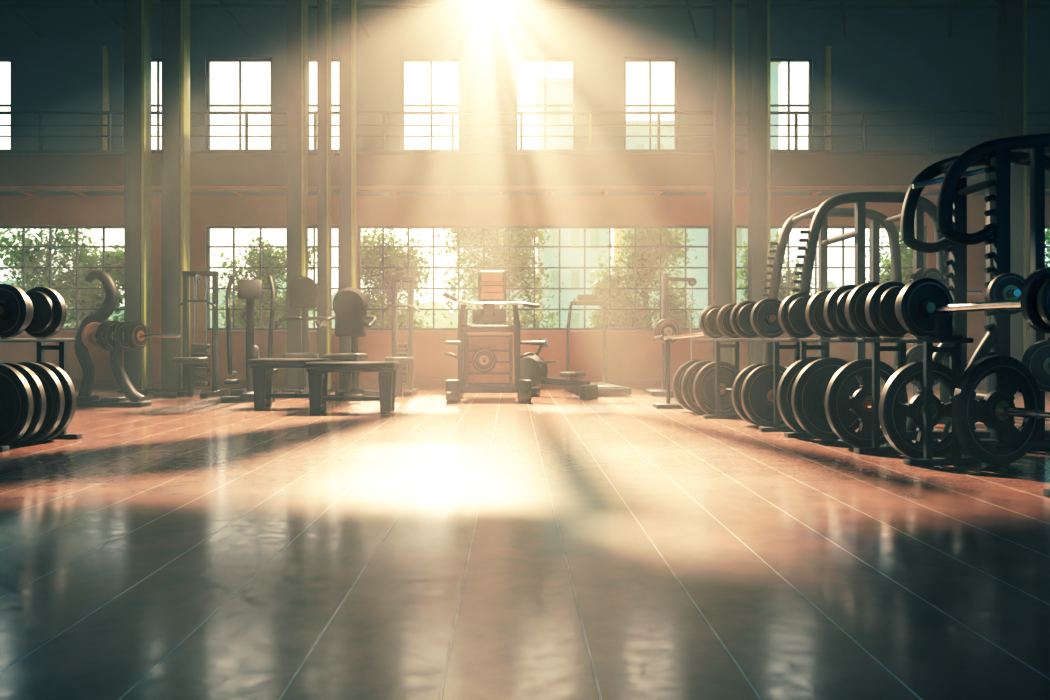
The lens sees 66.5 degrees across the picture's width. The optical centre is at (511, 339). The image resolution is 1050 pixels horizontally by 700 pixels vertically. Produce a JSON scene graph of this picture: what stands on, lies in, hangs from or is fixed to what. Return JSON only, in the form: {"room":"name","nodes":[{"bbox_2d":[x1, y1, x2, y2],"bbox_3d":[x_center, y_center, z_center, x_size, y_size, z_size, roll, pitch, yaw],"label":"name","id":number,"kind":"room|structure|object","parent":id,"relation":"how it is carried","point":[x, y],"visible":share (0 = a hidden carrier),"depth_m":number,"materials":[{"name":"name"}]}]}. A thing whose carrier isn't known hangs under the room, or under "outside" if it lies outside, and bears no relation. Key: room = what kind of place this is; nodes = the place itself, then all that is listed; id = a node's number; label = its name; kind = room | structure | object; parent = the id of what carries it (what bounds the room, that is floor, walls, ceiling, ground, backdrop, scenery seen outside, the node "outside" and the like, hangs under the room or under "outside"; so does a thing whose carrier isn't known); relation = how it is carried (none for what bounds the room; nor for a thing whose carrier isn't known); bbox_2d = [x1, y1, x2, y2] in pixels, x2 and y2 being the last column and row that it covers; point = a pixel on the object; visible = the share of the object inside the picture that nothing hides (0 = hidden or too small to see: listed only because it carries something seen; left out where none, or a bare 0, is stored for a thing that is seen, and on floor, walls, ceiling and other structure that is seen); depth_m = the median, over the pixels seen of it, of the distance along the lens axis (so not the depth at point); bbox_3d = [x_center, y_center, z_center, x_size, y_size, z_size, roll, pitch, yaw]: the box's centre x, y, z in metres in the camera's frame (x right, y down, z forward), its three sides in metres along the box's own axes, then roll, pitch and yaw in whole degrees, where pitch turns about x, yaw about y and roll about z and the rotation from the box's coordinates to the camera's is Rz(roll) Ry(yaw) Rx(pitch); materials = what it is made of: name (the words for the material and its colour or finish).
{"room":"gym","nodes":[
{"label":"gym","id":0,"kind":"room"},
{"bbox_2d":[0,388,1049,699],"bbox_3d":[0.100,0.750,2.900,17.000,0.200,16.300,0,0,0],"label":"floor","id":1,"kind":"structure","parent":0,"point":[558,545],"depth_m":2.37,"materials":[{"name":"brown wood"}]},
{"bbox_2d":[0,338,82,451],"bbox_3d":[-3.203,0.320,4.500,0.420,0.661,1.832,0,0,11],"label":"rack","id":2,"kind":"object","parent":1,"relation":"on","point":[62,347],"visible":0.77,"depth_m":5.27,"materials":[{"name":"black metal"}]},
{"bbox_2d":[0,284,66,337],"bbox_3d":[-3.094,-0.180,5.075,0.330,0.330,0.385,0,0,11],"label":"dumbbell","id":3,"kind":"object","parent":2,"relation":"on","point":[40,312],"visible":1,"depth_m":5.13,"materials":[{"name":"metal"}]},
{"bbox_2d":[0,361,75,445],"bbox_3d":[-3.223,0.395,4.359,0.518,0.510,1.956,0,0,10],"label":"weight plates","id":4,"kind":"object","parent":2,"relation":"on","point":[38,399],"visible":1,"depth_m":4.90,"materials":[{"name":"metal"}]},
{"bbox_2d":[74,270,180,406],"bbox_3d":[-3.776,-0.024,7.817,1.348,1.349,0.407,0,0,23],"label":"exercise machine","id":5,"kind":"object","parent":1,"relation":"on","point":[115,337],"visible":1,"depth_m":7.80,"materials":[{"name":"metal"}]},
{"bbox_2d":[117,0,157,392],"bbox_3d":[-4.666,-1.910,9.980,0.374,5.120,0.300,0,0,0],"label":"steel column","id":6,"kind":"structure","parent":1,"relation":"on","point":[137,13],"depth_m":9.88,"materials":[{"name":"grey metal"}]},
{"bbox_2d":[154,0,196,392],"bbox_3d":[-4.192,-1.910,9.980,0.412,5.120,0.300,0,0,0],"label":"steel column","id":7,"kind":"structure","parent":1,"relation":"on","point":[175,13],"depth_m":9.88,"materials":[{"name":"grey metal"}]},
{"bbox_2d":[170,271,228,397],"bbox_3d":[-3.620,-0.075,9.260,0.455,1.450,0.780,0,0,0],"label":"cable machine","id":8,"kind":"object","parent":1,"relation":"on","point":[196,367],"visible":1,"depth_m":9.26,"materials":[{"name":"metal"}]},
{"bbox_2d":[220,275,277,401],"bbox_3d":[-2.930,-0.036,9.000,0.550,1.371,1.300,0,0,-15],"label":"elliptical trainer","id":9,"kind":"object","parent":1,"relation":"on","point":[249,290],"visible":0.77,"depth_m":8.68,"materials":[{"name":"plastic"}]},
{"bbox_2d":[249,358,330,408],"bbox_3d":[-2.110,0.414,7.620,0.700,0.472,0.340,0,0,0],"label":"bench","id":10,"kind":"object","parent":1,"relation":"on","point":[263,368],"visible":0.52,"depth_m":7.48,"materials":[{"name":"wood"}]},
{"bbox_2d":[281,0,307,392],"bbox_3d":[-2.676,-1.910,9.980,0.318,5.120,0.300,0,0,0],"label":"steel column","id":11,"kind":"structure","parent":1,"relation":"on","point":[297,10],"depth_m":9.88,"materials":[{"name":"grey metal"}]},
{"bbox_2d":[274,276,328,393],"bbox_3d":[-2.422,-0.044,9.270,0.572,1.389,0.740,0,0,-5],"label":"machine","id":12,"kind":"object","parent":1,"relation":"on","point":[302,292],"visible":0.88,"depth_m":9.24,"materials":[{"name":"plastic"}]},
{"bbox_2d":[317,0,334,392],"bbox_3d":[-2.339,-1.910,9.980,0.206,5.120,0.300,0,0,0],"label":"steel column","id":13,"kind":"structure","parent":1,"relation":"on","point":[324,7],"depth_m":9.88,"materials":[{"name":"grey metal"}]},
{"bbox_2d":[335,0,356,391],"bbox_3d":[-2.046,-1.910,9.980,0.262,5.120,0.300,0,0,0],"label":"steel column","id":14,"kind":"structure","parent":1,"relation":"on","point":[347,8],"depth_m":9.88,"materials":[{"name":"grey metal"}]},
{"bbox_2d":[315,287,378,396],"bbox_3d":[-1.817,0.029,8.970,0.615,1.241,0.740,0,0,8],"label":"machine","id":15,"kind":"object","parent":1,"relation":"on","point":[350,305],"visible":0.9,"depth_m":8.94,"materials":[{"name":"plastic"}]},
{"bbox_2d":[304,361,399,413],"bbox_3d":[-1.430,0.424,7.200,0.800,0.452,0.340,0,0,0],"label":"bench","id":16,"kind":"object","parent":1,"relation":"on","point":[318,374],"visible":1,"depth_m":7.06,"materials":[{"name":"wood"}]},
{"bbox_2d":[382,277,419,396],"bbox_3d":[-1.300,-0.050,9.460,0.455,1.400,0.780,0,0,0],"label":"cable machine","id":17,"kind":"object","parent":1,"relation":"on","point":[405,359],"visible":0.94,"depth_m":9.46,"materials":[{"name":"metal"}]},
{"bbox_2d":[443,270,544,402],"bbox_3d":[-0.185,-0.045,8.627,1.062,1.390,0.995,0,0,0],"label":"machine","id":18,"kind":"object","parent":1,"relation":"on","point":[485,362],"visible":1,"depth_m":8.37,"materials":[{"name":"black metal"}]},
{"bbox_2d":[517,338,597,399],"bbox_3d":[0.468,0.316,9.019,0.945,0.669,0.400,0,0,30],"label":"rowing machine","id":19,"kind":"object","parent":1,"relation":"on","point":[534,368],"visible":0.81,"depth_m":9.03,"materials":[{"name":"plastic"}]},
{"bbox_2d":[563,294,631,394],"bbox_3d":[1.020,0.025,9.750,0.560,1.210,1.200,0,0,-8],"label":"treadmill","id":20,"kind":"object","parent":1,"relation":"on","point":[604,388],"visible":0.84,"depth_m":10.14,"materials":[{"name":"grey metal"}]},
{"bbox_2d":[652,339,683,408],"bbox_3d":[1.500,0.323,7.680,0.260,0.655,0.260,0,0,0],"label":"stand","id":21,"kind":"object","parent":1,"relation":"on","point":[667,405],"visible":0.94,"depth_m":7.66,"materials":[{"name":"grey metal"}]},
{"bbox_2d":[653,332,705,341],"bbox_3d":[1.578,-0.025,7.524,0.060,0.091,0.757,0,0,-27],"label":"bar","id":22,"kind":"object","parent":21,"relation":"on","point":[659,338],"visible":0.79,"depth_m":7.57,"materials":[{"name":"metal"}]},
{"bbox_2d":[644,273,696,395],"bbox_3d":[1.900,-0.070,9.500,0.580,1.440,0.550,0,0,0],"label":"exercise machine","id":23,"kind":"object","parent":1,"relation":"on","point":[666,326],"depth_m":9.46,"materials":[{"name":"metal"}]},
{"bbox_2d":[713,0,734,364],"bbox_3d":[2.645,-1.910,9.980,0.337,5.120,0.300,0,0,0],"label":"steel column","id":24,"kind":"structure","parent":1,"relation":"on","point":[723,10],"depth_m":9.88,"materials":[{"name":"grey metal"}]},
{"bbox_2d":[672,360,793,426],"bbox_3d":[1.804,0.415,6.600,0.470,0.470,1.731,0,0,-11],"label":"weight plates","id":25,"kind":"object","parent":1,"relation":"on","point":[750,394],"visible":0.8,"depth_m":6.74,"materials":[{"name":"metal"}]},
{"bbox_2d":[748,0,770,365],"bbox_3d":[3.081,-1.910,9.980,0.337,5.120,0.300,0,0,0],"label":"steel column","id":26,"kind":"structure","parent":1,"relation":"on","point":[759,11],"depth_m":9.88,"materials":[{"name":"grey metal"}]},
{"bbox_2d":[694,315,980,465],"bbox_3d":[1.994,0.260,5.600,0.420,0.780,3.054,0,0,-11],"label":"rack","id":27,"kind":"object","parent":1,"relation":"on","point":[943,323],"visible":0.77,"depth_m":4.59,"materials":[{"name":"black metal"}]},
{"bbox_2d":[699,303,739,337],"bbox_3d":[1.781,-0.157,6.720,0.284,0.284,0.436,0,0,-11],"label":"dumbbell","id":28,"kind":"object","parent":27,"relation":"on","point":[714,320],"visible":0.66,"depth_m":6.80,"materials":[{"name":"metal"}]},
{"bbox_2d":[730,298,783,337],"bbox_3d":[1.892,-0.163,6.135,0.296,0.296,0.426,0,0,-11],"label":"dumbbell","id":29,"kind":"object","parent":27,"relation":"on","point":[748,319],"visible":0.94,"depth_m":5.96,"materials":[{"name":"metal"}]},
{"bbox_2d":[778,290,837,337],"bbox_3d":[2.034,-0.170,5.390,0.310,0.310,0.436,0,0,-11],"label":"dumbbell","id":30,"kind":"object","parent":27,"relation":"on","point":[800,315],"visible":0.66,"depth_m":5.47,"materials":[{"name":"metal"}]},
{"bbox_2d":[823,282,880,337],"bbox_3d":[2.129,-0.180,4.890,0.330,0.330,0.314,0,0,-11],"label":"dumbbell","id":31,"kind":"object","parent":27,"relation":"on","point":[844,307],"visible":0.67,"depth_m":4.90,"materials":[{"name":"metal"}]},
{"bbox_2d":[865,278,952,336],"bbox_3d":[2.210,-0.175,4.465,0.320,0.320,0.365,0,0,-11],"label":"dumbbell","id":32,"kind":"object","parent":27,"relation":"on","point":[892,309],"visible":0.91,"depth_m":4.32,"materials":[{"name":"metal"}]},
{"bbox_2d":[777,357,951,457],"bbox_3d":[2.124,0.382,4.915,0.536,0.536,1.293,0,0,-11],"label":"weight plates","id":33,"kind":"object","parent":1,"relation":"on","point":[828,398],"visible":0.88,"depth_m":4.80,"materials":[{"name":"metal"}]},
{"bbox_2d":[762,192,981,422],"bbox_3d":[2.902,-0.259,6.577,1.495,1.818,1.035,0,0,0],"label":"power rack","id":34,"kind":"object","parent":1,"relation":"on","point":[817,233],"visible":0.33,"depth_m":6.29,"materials":[{"name":"metal"}]},
{"bbox_2d":[900,133,1049,449],"bbox_3d":[3.100,-0.287,4.870,1.300,1.875,0.760,0,0,0],"label":"rack","id":35,"kind":"object","parent":1,"relation":"on","point":[998,155],"visible":0.69,"depth_m":4.73,"materials":[{"name":"metal"}]},
{"bbox_2d":[951,355,1049,465],"bbox_3d":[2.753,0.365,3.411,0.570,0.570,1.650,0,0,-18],"label":"weight plate","id":36,"kind":"object","parent":1,"relation":"on","point":[997,410],"visible":1,"depth_m":4.12,"materials":[{"name":"metal"}]},
{"bbox_2d":[997,0,1026,392],"bbox_3d":[6.237,-1.910,9.980,0.374,5.120,0.300,0,0,0],"label":"steel column","id":37,"kind":"structure","parent":1,"relation":"on","point":[1011,14],"depth_m":9.88,"materials":[{"name":"grey metal"}]},
{"bbox_2d":[1043,337,1049,496],"bbox_3d":[2.425,0.260,3.330,0.420,0.780,0.265,0,0,-11],"label":"rack","id":38,"kind":"object","parent":1,"relation":"on","point":[1046,492],"visible":1,"depth_m":3.32,"materials":[{"name":"black metal"}]},
{"bbox_2d":[936,272,1049,332],"bbox_3d":[2.330,-0.165,3.702,0.271,0.270,1.034,0,0,-19],"label":"barbell","id":39,"kind":"object","parent":38,"relation":"on","point":[1034,304],"visible":1,"depth_m":3.53,"materials":[{"name":"metal"}]},
{"bbox_2d":[0,9,1049,378],"bbox_3d":[0.100,-1.910,10.880,16.600,5.120,0.160,0,0,0],"label":"wall","id":40,"kind":"structure","parent":0,"point":[888,59],"depth_m":10.80,"materials":[{"name":"stone"}]},
{"bbox_2d":[0,58,10,149],"bbox_3d":[-7.175,-3.185,10.870,0.824,1.270,0.060,0,0,0],"label":"window","id":41,"kind":"structure","parent":40,"relation":"in","point":[1,59],"depth_m":10.84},
{"bbox_2d":[0,226,123,329],"bbox_3d":[-6.453,-0.840,10.870,2.538,1.420,0.060,0,0,0],"label":"window","id":42,"kind":"structure","parent":40,"relation":"in","point":[23,228],"depth_m":10.86,"materials":[{"name":"clear glass"}]},
{"bbox_2d":[152,58,161,149],"bbox_3d":[-4.806,-3.185,10.870,0.918,1.270,0.060,0,0,0],"label":"window","id":43,"kind":"structure","parent":40,"relation":"in","point":[158,105],"depth_m":10.86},
{"bbox_2d":[206,58,271,149],"bbox_3d":[-3.692,-3.185,10.870,0.904,1.270,0.060,0,0,0],"label":"window","id":44,"kind":"structure","parent":40,"relation":"in","point":[240,105],"depth_m":10.84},
{"bbox_2d":[206,226,338,329],"bbox_3d":[-3.233,-0.840,10.870,1.822,1.420,0.060,0,0,0],"label":"window","id":45,"kind":"structure","parent":40,"relation":"in","point":[208,228],"depth_m":10.86,"materials":[{"name":"clear glass"}]},
{"bbox_2d":[308,58,338,149],"bbox_3d":[-2.551,-3.185,10.870,0.486,1.270,0.060,0,0,0],"label":"window","id":46,"kind":"structure","parent":40,"relation":"in","point":[309,59],"depth_m":10.85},
{"bbox_2d":[401,58,460,149],"bbox_3d":[-1.093,-3.185,10.870,0.810,1.270,0.060,0,0,0],"label":"window","id":47,"kind":"structure","parent":40,"relation":"in","point":[431,105],"depth_m":10.84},
{"bbox_2d":[102,46,830,149],"bbox_3d":[-0.608,-3.200,10.770,9.790,1.500,0.060,0,0,0],"label":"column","id":48,"kind":"structure","parent":40,"relation":"attached to","point":[105,49],"depth_m":10.74,"materials":[{"name":"metal"}]},
{"bbox_2d":[0,150,1049,195],"bbox_3d":[0.100,-2.165,10.477,16.580,0.510,0.635,0,0,0],"label":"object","id":49,"kind":"object","parent":40,"relation":"attached to","point":[28,172],"visible":0.67,"depth_m":10.20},
{"bbox_2d":[22,330,1029,332],"bbox_3d":[0.175,-0.110,10.770,15.895,0.035,0.080,0,0,0],"label":"window sill","id":50,"kind":"structure","parent":40,"relation":"attached to","point":[60,331],"depth_m":10.73,"materials":[{"name":"brown wood"}]},
{"bbox_2d":[71,379,985,387],"bbox_3d":[0.100,0.590,10.788,16.600,0.120,0.024,0,0,0],"label":"baseboard","id":51,"kind":"structure","parent":40,"relation":"attached to","point":[98,383],"depth_m":10.78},
{"bbox_2d":[358,226,710,329],"bbox_3d":[0.304,-0.840,10.870,4.792,1.420,0.060,0,0,0],"label":"window","id":52,"kind":"structure","parent":40,"relation":"in","point":[685,228],"depth_m":10.86,"materials":[{"name":"clear glass"}]},
{"bbox_2d":[515,58,575,149],"bbox_3d":[0.452,-3.185,10.870,0.824,1.270,0.060,0,0,0],"label":"window","id":53,"kind":"structure","parent":40,"relation":"in","point":[517,60],"depth_m":10.84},
{"bbox_2d":[624,58,676,149],"bbox_3d":[1.877,-3.185,10.870,0.729,1.270,0.060,0,0,0],"label":"window","id":54,"kind":"structure","parent":40,"relation":"in","point":[649,60],"depth_m":10.84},
{"bbox_2d":[771,58,811,149],"bbox_3d":[3.760,-3.185,10.870,0.608,1.270,0.060,0,0,0],"label":"window","id":55,"kind":"structure","parent":40,"relation":"in","point":[788,105],"depth_m":10.86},
{"bbox_2d":[735,226,925,303],"bbox_3d":[4.313,-0.840,10.870,2.606,1.420,0.060,0,0,0],"label":"window","id":56,"kind":"structure","parent":40,"relation":"in","point":[788,247],"depth_m":10.86,"materials":[{"name":"clear glass"}]},
{"bbox_2d":[1045,226,1049,267],"bbox_3d":[7.533,-0.840,10.870,1.080,1.420,0.060,0,0,0],"label":"window","id":57,"kind":"structure","parent":40,"relation":"in","point":[1046,227],"depth_m":10.86,"materials":[{"name":"clear glass"}]},
{"bbox_2d":[0,0,1049,4],"bbox_3d":[0.100,-4.550,2.900,17.000,0.160,16.200,0,0,0],"label":"ceiling","id":58,"kind":"structure","parent":0,"point":[9,2],"depth_m":10.60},
{"bbox_2d":[0,0,1049,37],"bbox_3d":[0.100,-4.246,10.466,16.500,0.388,0.592,0,0,0],"label":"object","id":59,"kind":"structure","parent":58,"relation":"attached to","point":[5,5],"depth_m":10.20,"materials":[{"name":"grey metal"}]},
{"bbox_2d":[0,111,1049,149],"bbox_3d":[0.100,-2.675,10.250,16.500,0.510,0.040,0,0,0],"label":"gallery railing","id":60,"kind":"object","parent":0,"point":[40,113],"depth_m":10.24,"materials":[{"name":"black metal"}]},
{"label":"outside","id":61,"kind":"structure","parent":0,"visible":0},
{"bbox_3d":[0.000,0.800,71.100,200.000,0.200,120.000,0,0,0],"label":"ground","id":62,"kind":"structure","parent":61,"visible":0},
{"bbox_2d":[0,229,117,327],"bbox_3d":[-7.295,-0.790,12.762,2.341,2.988,1.628,0,0,-19],"label":"tree","id":63,"kind":"object","parent":62,"relation":"on","point":[32,257],"visible":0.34,"depth_m":12.53,"materials":[{"name":"green plant"}]},
{"bbox_2d":[55,239,123,327],"bbox_3d":[-6.385,-0.444,12.502,1.452,2.298,1.266,0,0,-40],"label":"tree","id":64,"kind":"object","parent":62,"relation":"on","point":[112,258],"visible":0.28,"depth_m":12.40,"materials":[{"name":"green plant"}]},
{"bbox_2d":[210,229,316,327],"bbox_3d":[-3.916,-0.613,12.889,1.983,2.633,1.531,0,0,-9],"label":"tree","id":65,"kind":"object","parent":62,"relation":"on","point":[268,260],"visible":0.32,"depth_m":12.70,"materials":[{"name":"green plant"}]},
{"bbox_2d":[361,229,446,327],"bbox_3d":[-1.903,-0.642,12.542,1.611,2.692,1.699,0,0,18],"label":"tree","id":66,"kind":"object","parent":62,"relation":"on","point":[370,257],"visible":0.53,"depth_m":12.36,"materials":[{"name":"green plant"}]},
{"bbox_2d":[0,275,836,327],"bbox_3d":[0.000,-2.892,78.000,150.000,7.284,18.000,0,0,0],"label":"treeline","id":67,"kind":"object","parent":62,"relation":"on","point":[442,322],"visible":0.04,"depth_m":73.47,"materials":[{"name":"green plant"}]},
{"bbox_2d":[426,229,573,327],"bbox_3d":[-0.280,-0.831,12.745,2.629,3.068,1.539,0,0,7],"label":"tree","id":68,"kind":"object","parent":62,"relation":"on","point":[518,257],"visible":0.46,"depth_m":12.65,"materials":[{"name":"green plant"}]},
{"bbox_2d":[587,269,627,327],"bbox_3d":[1.503,-0.216,12.615,0.821,1.843,0.771,0,0,42],"label":"tree","id":69,"kind":"object","parent":62,"relation":"on","point":[603,295],"visible":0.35,"depth_m":12.47,"materials":[{"name":"green plant"}]},
{"bbox_2d":[463,62,781,327],"bbox_3d":[7.750,-9.650,59.800,22.900,20.800,6.400,0,0,0],"label":"sky","id":70,"kind":"structure","parent":62,"relation":"on","point":[558,90],"depth_m":57.01,"materials":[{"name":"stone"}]},
{"bbox_2d":[583,229,702,327],"bbox_3d":[2.039,-0.731,12.645,2.240,2.870,1.457,0,0,9],"label":"tree","id":71,"kind":"object","parent":62,"relation":"on","point":[645,257],"visible":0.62,"depth_m":12.49,"materials":[{"name":"green plant"}]},
{"bbox_2d":[737,232,817,301],"bbox_3d":[4.122,-0.527,12.851,1.661,2.464,1.246,0,0,0],"label":"tree","id":72,"kind":"object","parent":62,"relation":"on","point":[782,295],"visible":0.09,"depth_m":12.68,"materials":[{"name":"green plant"}]},
{"bbox_2d":[853,229,912,284],"bbox_3d":[6.182,-0.758,12.580,2.127,2.924,1.806,0,0,-38],"label":"tree","id":73,"kind":"object","parent":62,"relation":"on","point":[906,253],"visible":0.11,"depth_m":12.32,"materials":[{"name":"green plant"}]},
{"bbox_2d":[1045,229,1049,266],"bbox_3d":[8.310,-0.838,12.757,2.376,3.084,1.703,0,0,16],"label":"tree","id":74,"kind":"object","parent":62,"relation":"on","point":[1047,233],"visible":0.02,"depth_m":12.65,"materials":[{"name":"green plant"}]}
]}

